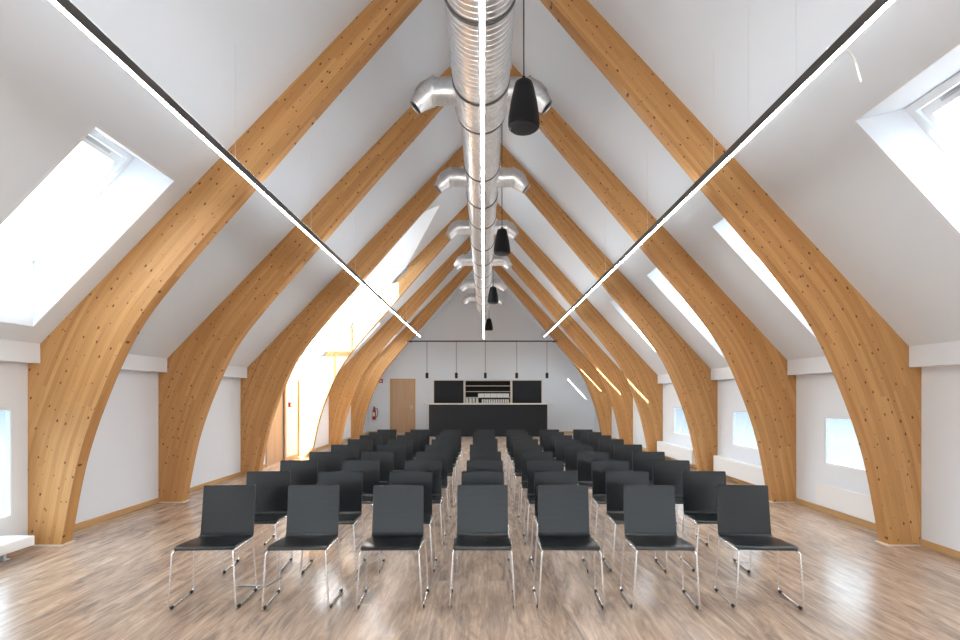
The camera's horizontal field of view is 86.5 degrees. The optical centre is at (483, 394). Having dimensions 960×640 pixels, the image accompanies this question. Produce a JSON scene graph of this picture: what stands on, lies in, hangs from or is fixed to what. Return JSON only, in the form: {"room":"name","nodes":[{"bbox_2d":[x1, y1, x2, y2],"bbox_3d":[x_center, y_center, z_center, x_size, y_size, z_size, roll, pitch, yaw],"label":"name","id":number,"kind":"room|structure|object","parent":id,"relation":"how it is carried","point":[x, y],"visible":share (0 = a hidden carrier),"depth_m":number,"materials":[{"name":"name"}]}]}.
{"room":"conference hall","nodes":[
{"label":"conference hall","id":0,"kind":"room"},
{"bbox_2d":[0,361,368,535],"bbox_3d":[-4.850,0.490,8.750,0.200,2.160,24.500,0,0,0],"label":"wall","id":1,"kind":"structure","parent":0,"point":[121,472],"depth_m":6.87,"materials":[{"name":"white paint"}]},
{"bbox_2d":[0,408,11,519],"bbox_3d":[-4.777,0.680,4.595,0.046,1.100,1.090,0,0,0],"label":"window","id":2,"kind":"structure","parent":1,"relation":"in","point":[8,410],"depth_m":5.12,"materials":[{"name":"white"}]},
{"bbox_2d":[0,339,39,362],"bbox_3d":[-4.685,-0.432,0.905,0.130,0.204,8.810,0,0,0],"label":"trim","id":3,"kind":"structure","parent":1,"relation":"attached to","point":[10,351],"depth_m":5.07,"materials":[{"name":"white paint"}]},
{"bbox_2d":[74,498,158,530],"bbox_3d":[-4.741,1.532,6.445,0.018,0.075,1.990,0,0,0],"label":"baseboard","id":4,"kind":"structure","parent":1,"relation":"attached to","point":[101,518],"depth_m":6.55,"materials":[{"name":"brown wood"}]},
{"bbox_2d":[121,354,166,371],"bbox_3d":[-4.685,-0.432,6.445,0.130,0.204,1.990,0,0,0],"label":"trim","id":5,"kind":"structure","parent":1,"relation":"attached to","point":[132,362],"depth_m":6.94,"materials":[{"name":"white paint"}]},
{"bbox_2d":[189,472,240,492],"bbox_3d":[-4.741,1.532,8.765,0.018,0.075,2.370,0,0,0],"label":"baseboard","id":6,"kind":"structure","parent":1,"relation":"attached to","point":[228,477],"depth_m":8.99,"materials":[{"name":"brown wood"}]},
{"bbox_2d":[223,365,246,377],"bbox_3d":[-4.685,-0.432,8.765,0.130,0.204,2.370,0,0,0],"label":"trim","id":7,"kind":"structure","parent":1,"relation":"attached to","point":[231,371],"depth_m":9.52,"materials":[{"name":"white paint"}]},
{"bbox_2d":[265,384,286,466],"bbox_3d":[-4.761,0.505,11.635,0.098,2.130,1.110,0,0,0],"label":"door","id":8,"kind":"structure","parent":1,"relation":"in","point":[274,453],"depth_m":11.84,"materials":[{"name":"brown wood"}]},
{"bbox_2d":[0,0,466,367],"bbox_3d":[-2.528,-2.733,4.650,5.016,5.184,16.700,0,0,0],"label":"ceiling","id":9,"kind":"structure","parent":0,"point":[225,63],"depth_m":5.09,"materials":[{"name":"white paint"}]},
{"bbox_2d":[0,124,175,326],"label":"window","id":10,"kind":"structure","parent":9,"relation":"attached to","point":[36,275],"depth_m":5.07,"materials":[{"name":"white paint"}]},
{"bbox_2d":[48,0,420,336],"bbox_3d":[-2.170,-2.523,8.950,0.040,1.088,16.708,0,0,0],"label":"lamp","id":11,"kind":"object","parent":9,"relation":"hanging from","point":[67,8],"visible":0.91,"depth_m":3.61,"materials":[{"name":"grey"}]},
{"bbox_2d":[295,267,409,379],"bbox_3d":[-3.427,-1.750,13.020,3.087,3.021,0.040,0,0,0],"label":"window","id":12,"kind":"structure","parent":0,"point":[379,279],"depth_m":13.00,"materials":[{"name":"glass"}]},
{"bbox_2d":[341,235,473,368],"bbox_3d":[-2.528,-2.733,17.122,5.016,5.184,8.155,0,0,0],"label":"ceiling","id":13,"kind":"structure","parent":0,"point":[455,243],"depth_m":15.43,"materials":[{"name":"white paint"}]},
{"bbox_2d":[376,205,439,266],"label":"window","id":14,"kind":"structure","parent":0,"point":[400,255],"depth_m":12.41,"materials":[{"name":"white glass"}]},
{"bbox_2d":[0,433,959,639],"bbox_3d":[-0.098,1.630,8.750,9.605,0.120,24.800,0,0,0],"label":"floor","id":15,"kind":"structure","parent":0,"point":[112,582],"depth_m":4.14,"materials":[{"name":"brown wood"}]},
{"bbox_2d":[0,535,34,560],"bbox_3d":[-4.575,1.473,3.810,0.310,0.194,2.420,0,0,0],"label":"heater","id":16,"kind":"object","parent":15,"relation":"on","point":[8,543],"visible":1,"depth_m":4.85,"materials":[{"name":"white paint"}]},
{"bbox_2d":[0,536,29,545],"bbox_3d":[-4.575,1.379,3.810,0.298,0.005,2.360,0,0,0],"label":"grille","id":17,"kind":"object","parent":16,"relation":"attached to","point":[4,540],"depth_m":4.86,"materials":[{"name":"white metal"}]},
{"bbox_2d":[167,485,257,610],"bbox_3d":[-2.063,1.154,3.943,0.516,0.834,0.499,0,0,-4],"label":"chair","id":18,"kind":"object","parent":15,"relation":"on","point":[228,511],"visible":1,"depth_m":4.13,"materials":[{"name":"black plastic"}]},
{"bbox_2d":[221,471,292,573],"bbox_3d":[-2.064,1.154,4.699,0.516,0.834,0.499,0,0,-4],"label":"chair","id":19,"kind":"object","parent":15,"relation":"on","point":[271,501],"visible":0.75,"depth_m":4.90,"materials":[{"name":"black plastic"}]},
{"bbox_2d":[262,460,317,545],"bbox_3d":[-2.071,1.154,5.536,0.516,0.834,0.499,0,0,-5],"label":"chair","id":20,"kind":"object","parent":15,"relation":"on","point":[303,472],"visible":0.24,"depth_m":5.75,"materials":[{"name":"black plastic"}]},
{"bbox_2d":[261,485,342,609],"bbox_3d":[-1.380,1.154,3.943,0.516,0.834,0.499,0,0,-3],"label":"chair","id":21,"kind":"object","parent":15,"relation":"on","point":[312,510],"visible":1,"depth_m":4.13,"materials":[{"name":"black plastic"}]},
{"bbox_2d":[309,452,341,484],"bbox_3d":[-2.048,1.154,6.403,0.516,0.834,0.499,0,0,-4],"label":"chair","id":22,"kind":"object","parent":15,"relation":"on","point":[327,461],"visible":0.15,"depth_m":6.62,"materials":[{"name":"black plastic"}]},
{"bbox_2d":[300,471,365,573],"bbox_3d":[-1.368,1.154,4.690,0.516,0.834,0.499,0,0,-3],"label":"chair","id":23,"kind":"object","parent":15,"relation":"on","point":[350,482],"visible":0.66,"depth_m":4.90,"materials":[{"name":"black plastic"}]},
{"bbox_2d":[331,445,358,470],"bbox_3d":[-2.050,1.154,7.350,0.516,0.834,0.499,0,0,-3],"label":"chair","id":24,"kind":"object","parent":15,"relation":"on","point":[349,452],"visible":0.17,"depth_m":7.57,"materials":[{"name":"black plastic"}]},
{"bbox_2d":[330,460,379,543],"bbox_3d":[-1.379,1.154,5.544,0.516,0.834,0.499,0,0,-1],"label":"chair","id":25,"kind":"object","parent":15,"relation":"on","point":[370,469],"visible":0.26,"depth_m":5.76,"materials":[{"name":"black plastic"}]},
{"bbox_2d":[348,439,372,459],"bbox_3d":[-2.060,1.154,8.296,0.516,0.834,0.499,0,0,-3],"label":"chair","id":26,"kind":"object","parent":15,"relation":"on","point":[365,445],"visible":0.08,"depth_m":8.52,"materials":[{"name":"black plastic"}]},
{"bbox_2d":[360,435,381,451],"bbox_3d":[-2.053,1.154,9.110,0.516,0.834,0.499,0,0,-4],"label":"chair","id":27,"kind":"object","parent":15,"relation":"on","point":[377,439],"visible":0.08,"depth_m":9.34,"materials":[{"name":"black plastic"}]},
{"bbox_2d":[361,452,392,484],"bbox_3d":[-1.376,1.154,6.405,0.516,0.834,0.499,0,0,-2],"label":"chair","id":28,"kind":"object","parent":15,"relation":"on","point":[386,458],"visible":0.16,"depth_m":6.62,"materials":[{"name":"black plastic"}]},
{"bbox_2d":[370,444,404,506],"bbox_3d":[-1.359,1.154,7.351,0.516,0.834,0.499,0,0,-4],"label":"chair","id":29,"kind":"object","parent":15,"relation":"on","point":[398,451],"visible":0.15,"depth_m":7.57,"materials":[{"name":"black plastic"}]},
{"bbox_2d":[356,485,428,609],"bbox_3d":[-0.693,1.154,3.943,0.516,0.834,0.499,0,0,-1],"label":"chair","id":30,"kind":"object","parent":15,"relation":"on","point":[398,510],"visible":1,"depth_m":4.13,"materials":[{"name":"black plastic"}]},
{"bbox_2d":[388,439,412,460],"bbox_3d":[-1.390,1.154,8.290,0.516,0.834,0.499,0,0,-2],"label":"chair","id":31,"kind":"object","parent":15,"relation":"on","point":[408,443],"visible":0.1,"depth_m":8.51,"materials":[{"name":"black plastic"}]},
{"bbox_2d":[377,471,436,573],"bbox_3d":[-0.696,1.154,4.696,0.516,0.834,0.499,0,0,-2],"label":"chair","id":32,"kind":"object","parent":15,"relation":"on","point":[424,478],"visible":0.59,"depth_m":4.91,"materials":[{"name":"black plastic"}]},
{"bbox_2d":[397,435,418,459],"bbox_3d":[-1.382,1.154,9.117,0.516,0.834,0.499,0,0,-2],"label":"chair","id":33,"kind":"object","parent":15,"relation":"on","point":[415,438],"visible":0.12,"depth_m":9.34,"materials":[{"name":"black plastic"}]},
{"bbox_2d":[405,432,425,451],"bbox_3d":[-1.353,1.154,9.902,0.516,0.834,0.499,0,0,-2],"label":"chair","id":34,"kind":"object","parent":15,"relation":"on","point":[422,435],"visible":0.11,"depth_m":10.12,"materials":[{"name":"black plastic"}]},
{"bbox_2d":[405,460,445,544],"bbox_3d":[-0.678,1.154,5.544,0.516,0.834,0.499,0,0,-2],"label":"chair","id":35,"kind":"object","parent":15,"relation":"on","point":[435,466],"visible":0.44,"depth_m":5.76,"materials":[{"name":"black plastic"}]},
{"bbox_2d":[416,452,450,523],"bbox_3d":[-0.673,1.154,6.408,0.516,0.834,0.499,0,0,-3],"label":"chair","id":36,"kind":"object","parent":15,"relation":"on","point":[442,456],"visible":0.48,"depth_m":6.63,"materials":[{"name":"black plastic"}]},
{"bbox_2d":[425,445,455,506],"bbox_3d":[-0.664,1.154,7.353,0.516,0.834,0.499,0,0,-1],"label":"chair","id":37,"kind":"object","parent":15,"relation":"on","point":[428,448],"visible":0.46,"depth_m":7.57,"materials":[{"name":"black plastic"}]},
{"bbox_2d":[431,439,457,493],"bbox_3d":[-0.671,1.154,8.279,0.516,0.834,0.499,0,0,0],"label":"chair","id":38,"kind":"object","parent":15,"relation":"on","point":[433,441],"visible":0.29,"depth_m":8.50,"materials":[{"name":"black plastic"}]},
{"bbox_2d":[435,435,460,484],"bbox_3d":[-0.675,1.154,9.088,0.516,0.834,0.499,0,0,-1],"label":"chair","id":39,"kind":"object","parent":15,"relation":"on","point":[436,436],"visible":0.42,"depth_m":9.31,"materials":[{"name":"black plastic"}]},
{"bbox_2d":[28,0,920,545],"bbox_3d":[-0.099,-1.860,5.380,9.308,6.860,0.180,0,0,0],"label":"arch","id":40,"kind":"object","parent":15,"relation":"on","point":[82,359],"visible":0.98,"depth_m":5.31,"materials":[{"name":"brown wood"}]},
{"bbox_2d":[158,63,795,502],"bbox_3d":[-0.099,-1.860,7.510,9.308,6.860,0.180,0,0,0],"label":"arch","id":41,"kind":"object","parent":15,"relation":"on","point":[196,369],"visible":0.92,"depth_m":7.44,"materials":[{"name":"beige wood"}]},
{"bbox_2d":[241,144,716,475],"bbox_3d":[-0.099,-1.860,10.020,9.308,6.860,0.180,0,0,0],"label":"arch","id":42,"kind":"object","parent":15,"relation":"on","point":[268,375],"visible":0.83,"depth_m":9.95,"materials":[{"name":"beige wood"}]},
{"bbox_2d":[298,203,662,456],"bbox_3d":[-0.099,-1.860,13.070,9.308,6.860,0.180,0,0,0],"label":"arch","id":43,"kind":"object","parent":15,"relation":"on","point":[314,387],"visible":0.85,"depth_m":13.00,"materials":[{"name":"beige wood"}]},
{"bbox_2d":[329,235,632,445],"bbox_3d":[-0.099,-1.860,15.670,9.308,6.860,0.180,0,0,0],"label":"arch","id":44,"kind":"object","parent":15,"relation":"on","point":[344,388],"visible":0.84,"depth_m":15.60,"materials":[{"name":"beige wood"}]},
{"bbox_2d":[351,266,611,438],"bbox_3d":[-0.099,-1.860,18.270,9.308,6.860,0.180,0,0,0],"label":"arch","id":45,"kind":"object","parent":15,"relation":"on","point":[360,403],"visible":0.86,"depth_m":18.20,"materials":[{"name":"beige wood"}]},
{"bbox_2d":[407,341,556,342],"bbox_3d":[-0.060,-1.900,18.133,5.320,0.060,0.125,0,0,0],"label":"track rail","id":46,"kind":"object","parent":45,"relation":"attached to","point":[407,341],"visible":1,"depth_m":18.08,"materials":[{"name":"black metal"}]},
{"bbox_2d":[448,485,516,609],"bbox_3d":[-0.012,1.154,3.943,0.516,0.834,0.499,0,0,0],"label":"chair","id":47,"kind":"object","parent":15,"relation":"on","point":[482,510],"visible":1,"depth_m":4.14,"materials":[{"name":"black plastic"}]},
{"bbox_2d":[455,471,511,572],"bbox_3d":[-0.007,1.154,4.702,0.516,0.834,0.499,0,0,-1],"label":"chair","id":48,"kind":"object","parent":15,"relation":"on","point":[467,477],"visible":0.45,"depth_m":4.93,"materials":[{"name":"black plastic"}]},
{"bbox_2d":[470,444,496,451],"bbox_3d":[-0.004,1.154,7.374,0.516,0.834,0.499,0,0,-1],"label":"chair","id":49,"kind":"object","parent":15,"relation":"on","point":[473,447],"visible":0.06,"depth_m":7.60,"materials":[{"name":"black plastic"}]},
{"bbox_2d":[466,460,502,470],"bbox_3d":[0.013,1.154,5.530,0.516,0.834,0.499,0,0,-1],"label":"chair","id":50,"kind":"object","parent":15,"relation":"on","point":[472,465],"visible":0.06,"depth_m":5.76,"materials":[{"name":"black plastic"}]},
{"bbox_2d":[470,451,500,459],"bbox_3d":[0.021,1.154,6.418,0.516,0.834,0.499,0,0,-1],"label":"chair","id":51,"kind":"object","parent":15,"relation":"on","point":[473,455],"visible":0.11,"depth_m":6.64,"materials":[{"name":"black plastic"}]},
{"bbox_2d":[473,439,497,451],"bbox_3d":[0.020,1.154,8.307,0.516,0.834,0.499,0,0,1],"label":"chair","id":52,"kind":"object","parent":15,"relation":"on","point":[475,441],"visible":0.06,"depth_m":8.54,"materials":[{"name":"black plastic"}]},
{"bbox_2d":[424,403,552,436],"bbox_3d":[0.170,0.945,19.545,4.890,1.250,0.690,0,0,0],"label":"bar counter","id":53,"kind":"object","parent":15,"relation":"on","point":[467,417],"depth_m":19.25,"materials":[{"name":"black wood"}]},
{"bbox_2d":[424,403,552,404],"bbox_3d":[0.170,0.340,19.545,4.890,0.040,0.690,0,0,0],"label":"countertop","id":54,"kind":"structure","parent":53,"relation":"on","point":[424,403],"depth_m":19.20,"materials":[{"name":"beige wood"}]},
{"bbox_2d":[505,432,527,476],"bbox_3d":[0.668,1.154,9.911,0.516,0.834,0.499,0,0,2],"label":"chair","id":55,"kind":"object","parent":15,"relation":"on","point":[509,433],"visible":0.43,"depth_m":10.13,"materials":[{"name":"black plastic"}]},
{"bbox_2d":[508,435,532,484],"bbox_3d":[0.680,1.154,9.090,0.516,0.834,0.499,0,0,1],"label":"chair","id":56,"kind":"object","parent":15,"relation":"on","point":[512,437],"visible":0.44,"depth_m":9.30,"materials":[{"name":"black plastic"}]},
{"bbox_2d":[511,439,537,491],"bbox_3d":[0.692,1.154,8.292,0.516,0.834,0.499,0,0,2],"label":"chair","id":57,"kind":"object","parent":15,"relation":"on","point":[516,441],"visible":0.3,"depth_m":8.52,"materials":[{"name":"black plastic"}]},
{"bbox_2d":[511,445,541,506],"bbox_3d":[0.657,1.154,7.349,0.516,0.834,0.499,0,0,1],"label":"chair","id":58,"kind":"object","parent":15,"relation":"on","point":[518,448],"visible":0.48,"depth_m":7.57,"materials":[{"name":"black plastic"}]},
{"bbox_2d":[518,451,552,523],"bbox_3d":[0.684,1.154,6.414,0.516,0.834,0.499,0,0,2],"label":"chair","id":59,"kind":"object","parent":15,"relation":"on","point":[525,456],"visible":0.48,"depth_m":6.63,"materials":[{"name":"black plastic"}]},
{"bbox_2d":[523,460,563,544],"bbox_3d":[0.688,1.154,5.546,0.516,0.834,0.499,0,0,2],"label":"chair","id":60,"kind":"object","parent":15,"relation":"on","point":[532,465],"visible":0.48,"depth_m":5.76,"materials":[{"name":"black plastic"}]},
{"bbox_2d":[543,432,563,451],"bbox_3d":[1.373,1.154,9.910,0.516,0.834,0.499,0,0,3],"label":"chair","id":61,"kind":"object","parent":15,"relation":"on","point":[546,435],"visible":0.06,"depth_m":10.13,"materials":[{"name":"black plastic"}]},
{"bbox_2d":[530,471,589,572],"bbox_3d":[0.690,1.154,4.707,0.516,0.834,0.499,0,0,1],"label":"chair","id":62,"kind":"object","parent":15,"relation":"on","point":[541,477],"visible":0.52,"depth_m":4.93,"materials":[{"name":"black plastic"}]},
{"bbox_2d":[550,435,577,483],"bbox_3d":[1.397,1.154,9.108,0.516,0.834,0.499,0,0,3],"label":"chair","id":63,"kind":"object","parent":15,"relation":"on","point":[553,438],"visible":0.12,"depth_m":9.33,"materials":[{"name":"black plastic"}]},
{"bbox_2d":[555,439,579,466],"bbox_3d":[1.393,1.154,8.296,0.516,0.834,0.499,0,0,2],"label":"chair","id":64,"kind":"object","parent":15,"relation":"on","point":[560,443],"visible":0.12,"depth_m":8.52,"materials":[{"name":"black plastic"}]},
{"bbox_2d":[532,485,604,609],"bbox_3d":[0.641,1.154,3.943,0.516,0.834,0.499,0,0,1],"label":"chair","id":65,"kind":"object","parent":15,"relation":"on","point":[563,510],"visible":1,"depth_m":4.13,"materials":[{"name":"black plastic"}]},
{"bbox_2d":[565,444,600,506],"bbox_3d":[1.401,1.154,7.374,0.516,0.834,0.499,0,0,3],"label":"chair","id":66,"kind":"object","parent":15,"relation":"on","point":[571,450],"visible":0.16,"depth_m":7.59,"materials":[{"name":"black plastic"}]},
{"bbox_2d":[580,432,600,443],"bbox_3d":[2.106,1.154,9.912,0.516,0.834,0.499,0,0,5],"label":"chair","id":67,"kind":"object","parent":15,"relation":"on","point":[583,435],"visible":0.11,"depth_m":10.14,"materials":[{"name":"black plastic"}]},
{"bbox_2d":[577,452,608,488],"bbox_3d":[1.410,1.154,6.405,0.516,0.834,0.499,0,0,2],"label":"chair","id":68,"kind":"object","parent":15,"relation":"on","point":[584,459],"visible":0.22,"depth_m":6.62,"materials":[{"name":"black plastic"}]},
{"bbox_2d":[588,435,610,451],"bbox_3d":[2.107,1.154,9.110,0.516,0.834,0.499,0,0,4],"label":"chair","id":69,"kind":"object","parent":15,"relation":"on","point":[593,439],"visible":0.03,"depth_m":9.34,"materials":[{"name":"black plastic"}]},
{"bbox_2d":[589,460,628,539],"bbox_3d":[1.408,1.154,5.522,0.516,0.834,0.499,0,0,4],"label":"chair","id":70,"kind":"object","parent":15,"relation":"on","point":[599,467],"visible":0.38,"depth_m":5.74,"materials":[{"name":"black plastic"}]},
{"bbox_2d":[599,439,623,459],"bbox_3d":[2.115,1.154,8.306,0.516,0.834,0.499,0,0,4],"label":"chair","id":71,"kind":"object","parent":15,"relation":"on","point":[605,445],"visible":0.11,"depth_m":8.53,"materials":[{"name":"black plastic"}]},
{"bbox_2d":[614,444,641,470],"bbox_3d":[2.132,1.154,7.378,0.516,0.834,0.499,0,0,4],"label":"chair","id":72,"kind":"object","parent":15,"relation":"on","point":[621,451],"visible":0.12,"depth_m":7.60,"materials":[{"name":"black plastic"}]},
{"bbox_2d":[603,471,667,572],"bbox_3d":[1.378,1.154,4.714,0.516,0.834,0.499,0,0,2],"label":"chair","id":73,"kind":"object","parent":15,"relation":"on","point":[615,480],"visible":0.61,"depth_m":4.92,"materials":[{"name":"black plastic"}]},
{"bbox_2d":[632,451,677,523],"bbox_3d":[2.122,1.154,6.413,0.516,0.834,0.499,0,0,5],"label":"chair","id":74,"kind":"object","parent":15,"relation":"on","point":[642,461],"visible":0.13,"depth_m":6.63,"materials":[{"name":"black plastic"}]},
{"bbox_2d":[620,485,700,609],"bbox_3d":[1.337,1.154,3.943,0.516,0.834,0.499,0,0,3],"label":"chair","id":75,"kind":"object","parent":15,"relation":"on","point":[649,510],"visible":1,"depth_m":4.13,"materials":[{"name":"black plastic"}]},
{"bbox_2d":[652,460,708,545],"bbox_3d":[2.101,1.154,5.531,0.516,0.834,0.499,0,0,3],"label":"chair","id":76,"kind":"object","parent":15,"relation":"on","point":[665,472],"visible":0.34,"depth_m":5.75,"materials":[{"name":"black plastic"}]},
{"bbox_2d":[680,471,751,572],"bbox_3d":[2.114,1.154,4.708,0.516,0.834,0.499,0,0,4],"label":"chair","id":77,"kind":"object","parent":15,"relation":"on","point":[698,487],"visible":0.71,"depth_m":4.91,"materials":[{"name":"black plastic"}]},
{"bbox_2d":[714,485,804,610],"bbox_3d":[2.093,1.154,3.943,0.516,0.834,0.499,0,0,4],"label":"chair","id":78,"kind":"object","parent":15,"relation":"on","point":[743,511],"visible":1,"depth_m":4.13,"materials":[{"name":"black plastic"}]},
{"bbox_2d":[369,276,594,430],"bbox_3d":[-0.098,-1.875,21.100,9.705,6.890,0.200,0,0,0],"label":"wall","id":79,"kind":"structure","parent":0,"point":[573,407],"depth_m":21.00,"materials":[{"name":"white paint"}]},
{"bbox_2d":[390,379,414,432],"bbox_3d":[-3.345,0.450,20.960,1.040,2.240,0.079,0,0,0],"label":"door","id":80,"kind":"structure","parent":79,"relation":"in","point":[402,391],"depth_m":20.98,"materials":[{"name":"brown wood"}]},
{"bbox_2d":[433,380,463,402],"bbox_3d":[-1.424,-0.128,20.795,1.256,0.975,0.390,0,0,0],"label":"upper cabinet","id":81,"kind":"object","parent":79,"relation":"attached to","point":[444,391],"visible":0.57,"depth_m":20.60,"materials":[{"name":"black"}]},
{"bbox_2d":[464,380,511,402],"bbox_3d":[0.160,-0.128,20.795,1.911,0.975,0.390,0,0,0],"label":"shelf unit","id":82,"kind":"object","parent":79,"relation":"attached to","point":[472,388],"visible":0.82,"depth_m":20.97,"materials":[{"name":"beige wood"}]},
{"bbox_2d":[512,380,541,402],"bbox_3d":[1.735,-0.128,20.795,1.240,0.975,0.390,0,0,0],"label":"upper cabinet","id":83,"kind":"object","parent":79,"relation":"attached to","point":[523,391],"visible":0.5,"depth_m":20.60,"materials":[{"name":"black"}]},
{"bbox_2d":[492,0,959,374],"bbox_3d":[2.411,-2.710,8.750,4.862,5.228,24.900,0,0,0],"label":"ceiling","id":84,"kind":"structure","parent":0,"point":[811,159],"depth_m":4.93,"materials":[{"name":"white paint"}]},
{"bbox_2d":[410,0,552,312],"bbox_3d":[-0.021,-3.959,7.631,1.596,2.109,21.665,0,0,0],"label":"ventilation duct","id":85,"kind":"object","parent":84,"relation":"hanging from","point":[461,90],"visible":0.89,"depth_m":5.35,"materials":[{"name":"metal"}]},
{"bbox_2d":[478,0,485,338],"bbox_3d":[-0.010,-2.445,9.050,0.040,1.032,16.908,0,0,0],"label":"lamp","id":86,"kind":"object","parent":85,"relation":"hanging from","point":[481,3],"visible":1,"depth_m":3.48,"materials":[{"name":"grey"}]},
{"bbox_2d":[480,0,483,338],"bbox_3d":[-0.010,-1.933,9.050,0.018,0.009,16.900,0,0,0],"label":"diffuser","id":87,"kind":"object","parent":86,"relation":"attached to","point":[481,1],"depth_m":3.64,"materials":[{"name":"white"}]},
{"bbox_2d":[488,285,498,303],"bbox_3d":[0.235,-3.692,13.200,0.284,2.647,0.284,0,0,0],"label":"speaker","id":88,"kind":"object","parent":84,"relation":"hanging from","point":[492,296],"visible":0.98,"depth_m":13.10},
{"bbox_2d":[494,226,509,255],"bbox_3d":[0.303,-3.655,8.600,0.284,2.574,0.284,0,0,0],"label":"speaker","id":89,"kind":"object","parent":84,"relation":"hanging from","point":[501,245],"visible":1,"depth_m":8.50},
{"bbox_2d":[508,0,539,135],"bbox_3d":[0.355,-3.627,4.550,0.284,2.518,0.284,0,0,0],"label":"speaker","id":90,"kind":"object","parent":84,"relation":"hanging from","point":[523,118],"visible":1,"depth_m":4.46},
{"bbox_2d":[510,121,537,135],"bbox_3d":[0.355,-2.373,4.550,0.250,0.011,0.250,0,0,0],"label":"grille","id":91,"kind":"object","parent":90,"relation":"attached to","point":[521,128],"depth_m":4.52,"materials":[{"name":"black metal"}]},
{"bbox_2d":[609,299,655,351],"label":"window","id":92,"kind":"structure","parent":84,"relation":"attached to","point":[612,302],"depth_m":11.78,"materials":[{"name":"white glass"}]},
{"bbox_2d":[646,266,723,357],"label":"window","id":93,"kind":"structure","parent":84,"relation":"attached to","point":[654,274],"depth_m":9.11,"materials":[{"name":"white glass"}]},
{"bbox_2d":[544,0,895,336],"bbox_3d":[2.050,-2.520,8.950,0.040,1.083,16.708,0,0,0],"label":"lamp","id":94,"kind":"object","parent":84,"relation":"hanging from","point":[877,8],"visible":0.91,"depth_m":3.69,"materials":[{"name":"grey"}]},
{"bbox_2d":[711,216,817,341],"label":"window","id":95,"kind":"structure","parent":84,"relation":"attached to","point":[721,226],"depth_m":6.49,"materials":[{"name":"white glass"}]},
{"bbox_2d":[852,39,959,237],"bbox_3d":[3.604,-1.486,3.545,1.441,1.629,0.942,0,0,0],"label":"window","id":96,"kind":"structure","parent":84,"relation":"attached to","point":[907,125],"depth_m":3.99,"materials":[{"name":"white paint"}]},
{"bbox_2d":[595,365,959,550],"bbox_3d":[4.585,0.603,8.750,0.060,1.935,24.500,0,0,0],"label":"wall","id":97,"kind":"structure","parent":0,"point":[818,396],"depth_m":6.50,"materials":[{"name":"white paint"}]},
{"bbox_2d":[657,441,695,464],"bbox_3d":[4.445,1.308,11.775,0.180,0.304,2.150,0,0,0],"label":"heater","id":98,"kind":"object","parent":97,"relation":"attached to","point":[679,452],"visible":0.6,"depth_m":11.54,"materials":[{"name":"white paint"}]},
{"bbox_2d":[659,441,692,449],"bbox_3d":[4.445,1.159,11.775,0.168,0.005,2.090,0,0,0],"label":"grille","id":99,"kind":"object","parent":98,"relation":"attached to","point":[676,446],"depth_m":11.70,"materials":[{"name":"white paint"}]},
{"bbox_2d":[711,367,734,379],"bbox_3d":[4.490,-0.398,8.765,0.130,0.215,2.370,0,0,0],"label":"trim","id":100,"kind":"structure","parent":97,"relation":"attached to","point":[725,373],"depth_m":9.50,"materials":[{"name":"white paint"}]},
{"bbox_2d":[713,455,764,484],"bbox_3d":[4.470,1.308,8.910,0.130,0.304,1.780,0,0,0],"label":"heater","id":101,"kind":"object","parent":97,"relation":"attached to","point":[751,473],"visible":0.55,"depth_m":8.79,"materials":[{"name":"white paint"}]},
{"bbox_2d":[714,455,761,467],"bbox_3d":[4.470,1.159,8.910,0.118,0.005,1.720,0,0,0],"label":"grille","id":102,"kind":"object","parent":101,"relation":"attached to","point":[731,460],"depth_m":8.93,"materials":[{"name":"white metal"}]},
{"bbox_2d":[733,411,757,449],"bbox_3d":[4.582,0.603,8.835,0.046,0.635,1.030,0,0,0],"label":"window","id":103,"kind":"structure","parent":97,"relation":"in","point":[734,412],"depth_m":9.33,"materials":[{"name":"white"}]},
{"bbox_2d":[787,356,832,374],"bbox_3d":[4.490,-0.398,6.445,0.130,0.215,1.990,0,0,0],"label":"trim","id":104,"kind":"structure","parent":97,"relation":"attached to","point":[815,365],"depth_m":6.96,"materials":[{"name":"white paint"}]},
{"bbox_2d":[795,498,876,530],"bbox_3d":[4.546,1.532,6.445,0.018,0.075,1.990,0,0,0],"label":"baseboard","id":105,"kind":"structure","parent":97,"relation":"attached to","point":[844,516],"depth_m":6.53,"materials":[{"name":"brown wood"}]},
{"bbox_2d":[815,482,875,523],"bbox_3d":[4.522,1.333,6.325,0.025,0.304,1.250,0,0,0],"label":"heater","id":106,"kind":"object","parent":97,"relation":"attached to","point":[859,505],"visible":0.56,"depth_m":6.36,"materials":[{"name":"white paint"}]},
{"bbox_2d":[817,482,868,495],"bbox_3d":[4.522,1.183,6.325,0.013,0.005,1.190,0,0,0],"label":"grille","id":107,"kind":"object","parent":106,"relation":"attached to","point":[818,483],"depth_m":6.45,"materials":[{"name":"white paint"}]},
{"bbox_2d":[825,416,865,471],"bbox_3d":[4.582,0.603,6.310,0.046,0.635,1.020,0,0,0],"label":"window","id":108,"kind":"structure","parent":97,"relation":"in","point":[826,417],"depth_m":6.80,"materials":[{"name":"white"}]},
{"bbox_2d":[909,341,959,366],"bbox_3d":[4.490,-0.398,0.905,0.130,0.215,8.810,0,0,0],"label":"trim","id":109,"kind":"structure","parent":97,"relation":"attached to","point":[946,353],"depth_m":5.01,"materials":[{"name":"white paint"}]},
{"bbox_2d":[920,539,959,558],"bbox_3d":[4.546,1.532,0.905,0.018,0.075,8.810,0,0,0],"label":"baseboard","id":110,"kind":"structure","parent":97,"relation":"attached to","point":[924,543],"depth_m":5.07,"materials":[{"name":"brown wood"}]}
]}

